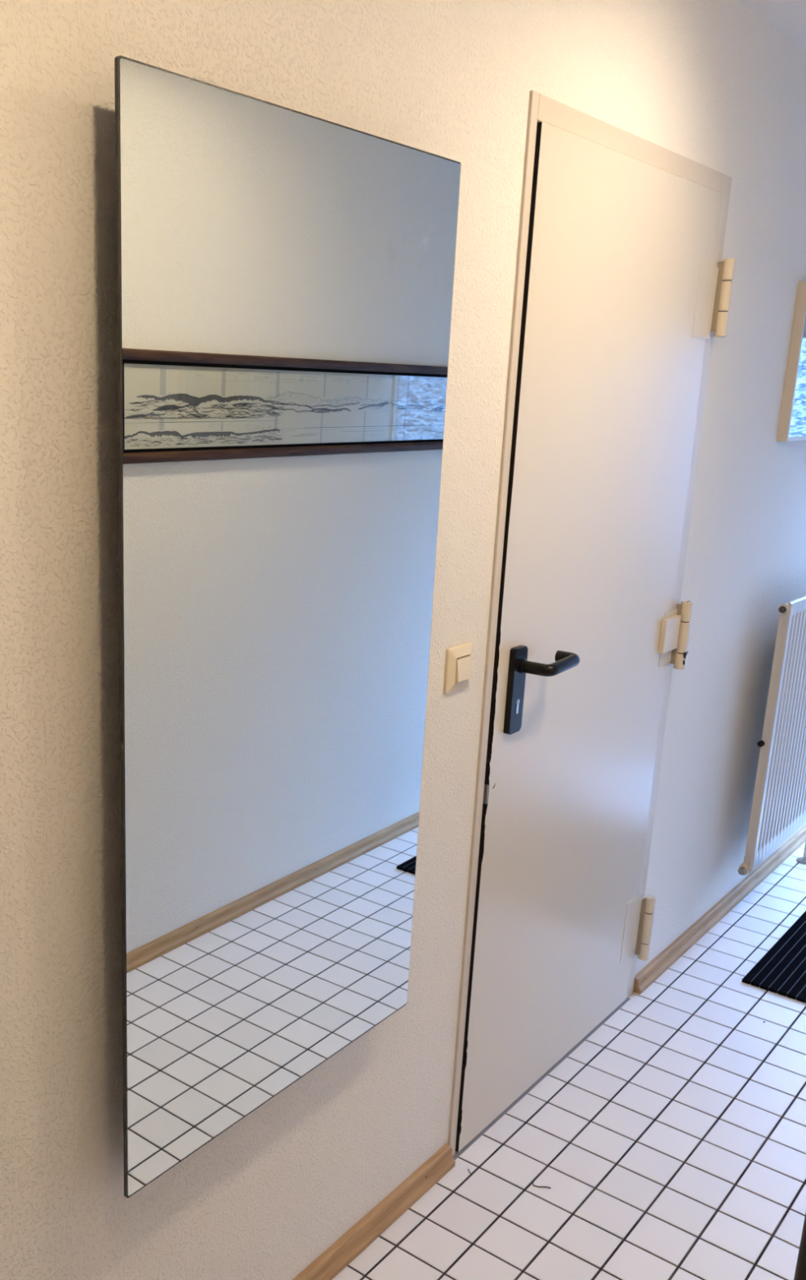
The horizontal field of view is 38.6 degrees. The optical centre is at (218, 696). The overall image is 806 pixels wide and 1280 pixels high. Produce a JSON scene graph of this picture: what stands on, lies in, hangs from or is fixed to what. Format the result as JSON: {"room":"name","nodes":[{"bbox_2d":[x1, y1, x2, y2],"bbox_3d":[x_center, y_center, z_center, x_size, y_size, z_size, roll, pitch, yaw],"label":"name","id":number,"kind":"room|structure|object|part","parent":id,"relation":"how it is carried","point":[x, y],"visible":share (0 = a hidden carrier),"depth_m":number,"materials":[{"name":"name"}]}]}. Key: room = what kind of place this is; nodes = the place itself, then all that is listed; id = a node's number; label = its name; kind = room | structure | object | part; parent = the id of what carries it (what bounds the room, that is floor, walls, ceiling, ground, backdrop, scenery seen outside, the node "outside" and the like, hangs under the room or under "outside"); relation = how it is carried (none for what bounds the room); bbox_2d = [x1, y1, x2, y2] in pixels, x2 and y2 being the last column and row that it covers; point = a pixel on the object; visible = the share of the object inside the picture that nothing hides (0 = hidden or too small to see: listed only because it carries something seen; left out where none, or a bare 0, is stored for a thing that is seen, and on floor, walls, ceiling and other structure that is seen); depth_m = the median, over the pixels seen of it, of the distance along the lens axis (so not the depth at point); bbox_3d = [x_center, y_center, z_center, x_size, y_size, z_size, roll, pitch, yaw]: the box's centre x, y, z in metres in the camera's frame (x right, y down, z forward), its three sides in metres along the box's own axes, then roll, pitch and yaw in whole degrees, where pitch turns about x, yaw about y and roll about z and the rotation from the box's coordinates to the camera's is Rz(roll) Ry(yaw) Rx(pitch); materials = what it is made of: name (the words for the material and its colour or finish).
{"room":"hallway","nodes":[
{"label":"hallway","id":0,"kind":"room"},
{"bbox_2d":[0,0,805,1279],"bbox_3d":[-0.215,0.008,1.343,0.120,2.325,8.000,14,20,40],"label":"wall","id":1,"kind":"structure","parent":0,"point":[713,84],"depth_m":1.67,"materials":[{"name":"white paint"}]},
{"bbox_2d":[114,55,461,1198],"bbox_3d":[0.091,-0.058,1.539,0.057,1.328,0.664,14,20,40],"label":"wall mirror","id":2,"kind":"object","parent":1,"relation":"attached to","point":[285,276],"visible":1,"depth_m":1.45,"materials":[{"name":"grey mirror"}]},
{"bbox_2d":[293,1143,455,1279],"bbox_3d":[-1.196,1.380,0.495,0.024,0.042,4.966,14,20,40],"label":"baseboard","id":3,"kind":"structure","parent":1,"relation":"attached to","point":[342,1252],"depth_m":2.09,"materials":[{"name":"brown wood"}]},
{"bbox_2d":[443,642,472,693],"bbox_3d":[0.420,-0.049,1.951,0.016,0.080,0.081,14,20,40],"label":"light switch","id":4,"kind":"object","parent":1,"relation":"attached to","point":[458,658],"visible":1,"depth_m":1.94,"materials":[{"name":"beige plastic"}]},
{"bbox_2d":[448,89,735,1159],"bbox_3d":[0.786,-0.094,2.380,0.188,1.978,0.924,14,20,40],"label":"door","id":5,"kind":"structure","parent":1,"relation":"in","point":[623,286],"depth_m":2.28,"materials":[{"name":"white wood"}]},
{"bbox_3d":[0.555,-0.012,2.104,0.013,0.164,0.046,14,20,40],"label":"handle","id":6,"kind":"part","parent":5,"relation":"part of","materials":[{"name":"black plastic"}]},
{"bbox_3d":[0.626,-0.062,2.111,0.067,0.028,0.132,14,20,40],"label":"lever","id":7,"kind":"part","parent":5,"relation":"part of","materials":[{"name":"black plastic"}]},
{"bbox_2d":[632,823,805,994],"bbox_3d":[1.801,0.569,3.707,0.024,0.042,2.099,14,20,40],"label":"baseboard","id":8,"kind":"structure","parent":1,"relation":"attached to","point":[677,948],"depth_m":3.35,"materials":[{"name":"brown wood"}]},
{"bbox_2d":[737,595,805,875],"bbox_3d":[1.788,0.137,3.505,0.102,0.982,0.851,14,20,40],"label":"radiator","id":9,"kind":"object","parent":1,"relation":"attached to","point":[778,809],"visible":1,"depth_m":3.25,"materials":[{"name":"white metal"}]},
{"bbox_3d":[1.543,0.123,3.176,0.018,0.720,0.004,14,20,40],"label":"panel","id":10,"kind":"part","parent":9,"relation":"part of","materials":[{"name":"white metal"}]},
{"bbox_2d":[776,280,805,441],"bbox_3d":[1.647,-0.916,3.107,0.026,0.405,0.410,14,20,40],"label":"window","id":11,"kind":"structure","parent":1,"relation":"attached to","point":[792,423],"depth_m":2.99,"materials":[{"name":"beige"}]},
{"bbox_2d":[791,421,805,434],"bbox_3d":[1.647,-0.754,3.148,0.001,0.035,0.260,14,20,40],"label":"artwork","id":12,"kind":"object","parent":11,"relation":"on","point":[797,427],"depth_m":3.09,"materials":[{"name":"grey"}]},
{"bbox_2d":[794,341,805,420],"bbox_3d":[1.649,-0.888,3.112,0.001,0.240,0.260,14,20,40],"label":"artwork","id":13,"kind":"object","parent":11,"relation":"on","point":[800,397],"depth_m":3.04,"materials":[{"name":"blue"}]},
{"bbox_2d":[332,842,805,1279],"bbox_3d":[0.243,1.248,1.229,1.400,0.040,8.240,14,20,40],"label":"floor","id":14,"kind":"structure","parent":0,"point":[669,1144],"depth_m":2.32,"materials":[{"name":"white tile"}]},
{"bbox_2d":[532,1182,550,1188],"bbox_3d":[0.637,0.968,2.222,0.036,0.002,0.009,7,16,23],"label":"thread","id":15,"kind":"object","parent":14,"relation":"on","point":[532,1182],"visible":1,"depth_m":2.22,"materials":[{"name":"black"}]},
{"bbox_2d":[741,911,805,1002],"bbox_3d":[2.015,0.750,3.105,0.793,0.009,0.944,14,20,40],"label":"door mat","id":16,"kind":"object","parent":14,"relation":"on","point":[781,971],"visible":1,"depth_m":3.09,"materials":[{"name":"black"}]},
{"bbox_2d":[793,1212,805,1279],"bbox_3d":[0.439,0.727,0.818,0.112,1.185,0.116,14,20,40],"label":"newel post","id":17,"kind":"object","parent":14,"relation":"on","point":[800,1269],"visible":1,"depth_m":0.72,"materials":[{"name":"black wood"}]},
{"bbox_2d":[738,0,805,52],"bbox_3d":[0.278,-1.046,0.618,1.400,0.100,8.240,14,20,40],"label":"ceiling","id":18,"kind":"structure","parent":0,"point":[788,17],"depth_m":2.40,"materials":[{"name":"white paint"}]}
]}

